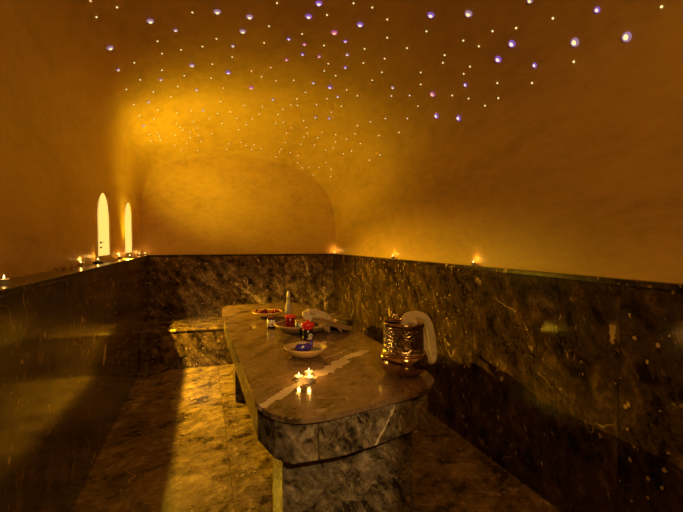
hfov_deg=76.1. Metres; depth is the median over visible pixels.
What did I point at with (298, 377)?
tealight
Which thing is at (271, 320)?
oil bottle
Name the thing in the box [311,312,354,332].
fan
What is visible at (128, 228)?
window
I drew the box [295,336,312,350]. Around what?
bottle
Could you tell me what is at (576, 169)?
ceiling
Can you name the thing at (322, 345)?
wooden bowl
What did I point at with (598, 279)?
trim
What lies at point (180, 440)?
floor
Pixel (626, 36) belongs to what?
light
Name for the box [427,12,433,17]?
recessed light
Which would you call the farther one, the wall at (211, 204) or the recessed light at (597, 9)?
the wall at (211, 204)
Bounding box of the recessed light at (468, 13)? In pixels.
[465,10,471,16]
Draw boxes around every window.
[97,193,109,256]
[125,202,131,252]
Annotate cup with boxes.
[0,279,9,284]
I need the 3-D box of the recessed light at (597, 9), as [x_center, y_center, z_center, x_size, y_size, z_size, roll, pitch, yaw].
[1.181,-1.137,2.015,0.022,0.026,0.029,-1,2,-23]
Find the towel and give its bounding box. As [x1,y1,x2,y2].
[400,311,436,363]
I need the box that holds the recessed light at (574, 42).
[571,38,578,46]
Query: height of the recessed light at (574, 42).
0.040 m
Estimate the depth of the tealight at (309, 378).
2.19 m
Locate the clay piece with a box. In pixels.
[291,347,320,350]
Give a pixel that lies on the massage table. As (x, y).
(340, 440)
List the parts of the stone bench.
bench seat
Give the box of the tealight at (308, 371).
[305,368,312,375]
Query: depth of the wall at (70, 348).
2.32 m
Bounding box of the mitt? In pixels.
[302,309,330,322]
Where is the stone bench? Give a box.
[139,309,352,371]
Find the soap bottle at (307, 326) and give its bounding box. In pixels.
[301,320,313,340]
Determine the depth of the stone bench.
5.21 m
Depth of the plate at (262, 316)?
3.91 m
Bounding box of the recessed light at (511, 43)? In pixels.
[508,40,515,46]
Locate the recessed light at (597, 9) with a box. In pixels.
[594,7,599,12]
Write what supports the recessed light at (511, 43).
in the ceiling
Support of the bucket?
on the massage table
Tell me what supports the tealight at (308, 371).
on the massage table
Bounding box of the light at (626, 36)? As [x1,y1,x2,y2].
[622,32,631,41]
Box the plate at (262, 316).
[252,309,281,319]
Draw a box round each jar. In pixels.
[285,314,294,326]
[295,319,305,333]
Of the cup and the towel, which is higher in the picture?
the cup
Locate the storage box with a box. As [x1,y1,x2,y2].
[330,321,348,329]
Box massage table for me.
[222,303,433,511]
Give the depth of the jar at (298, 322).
3.28 m
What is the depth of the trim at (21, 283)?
2.28 m
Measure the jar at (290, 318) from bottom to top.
0.127 m
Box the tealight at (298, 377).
[295,373,302,380]
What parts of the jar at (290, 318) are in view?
lid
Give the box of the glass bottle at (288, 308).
[285,291,291,314]
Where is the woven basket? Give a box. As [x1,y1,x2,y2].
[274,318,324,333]
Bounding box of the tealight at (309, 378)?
[305,373,313,381]
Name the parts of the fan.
blade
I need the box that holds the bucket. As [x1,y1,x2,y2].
[378,314,427,378]
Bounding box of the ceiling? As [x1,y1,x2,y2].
[0,0,682,283]
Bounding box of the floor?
[71,365,560,511]
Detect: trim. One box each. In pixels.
[0,255,148,296]
[149,253,332,256]
[332,253,682,290]
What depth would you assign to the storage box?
3.50 m
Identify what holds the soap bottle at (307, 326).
on the massage table
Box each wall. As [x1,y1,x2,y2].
[0,257,148,511]
[141,156,335,317]
[333,255,682,511]
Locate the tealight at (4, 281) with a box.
[0,275,9,284]
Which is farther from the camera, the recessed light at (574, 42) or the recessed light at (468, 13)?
the recessed light at (468, 13)
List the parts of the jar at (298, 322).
lid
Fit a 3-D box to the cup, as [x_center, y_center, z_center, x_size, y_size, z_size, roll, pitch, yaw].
[-1.395,0.106,1.803,0.043,0.022,0.043,-1,2,-17]
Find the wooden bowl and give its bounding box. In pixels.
[284,341,327,357]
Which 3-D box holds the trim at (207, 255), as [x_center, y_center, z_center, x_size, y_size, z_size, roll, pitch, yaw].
[-1.379,-0.013,6.300,2.580,0.028,0.108,-1,2,-17]
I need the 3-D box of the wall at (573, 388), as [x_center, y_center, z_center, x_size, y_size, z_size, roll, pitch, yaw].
[1.161,0.747,3.261,0.400,1.297,7.474,-1,2,-17]
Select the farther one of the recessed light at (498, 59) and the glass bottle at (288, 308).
the glass bottle at (288, 308)
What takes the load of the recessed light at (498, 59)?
in the ceiling
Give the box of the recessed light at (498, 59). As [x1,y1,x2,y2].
[495,56,501,62]
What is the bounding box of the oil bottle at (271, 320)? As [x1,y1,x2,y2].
[267,316,274,328]

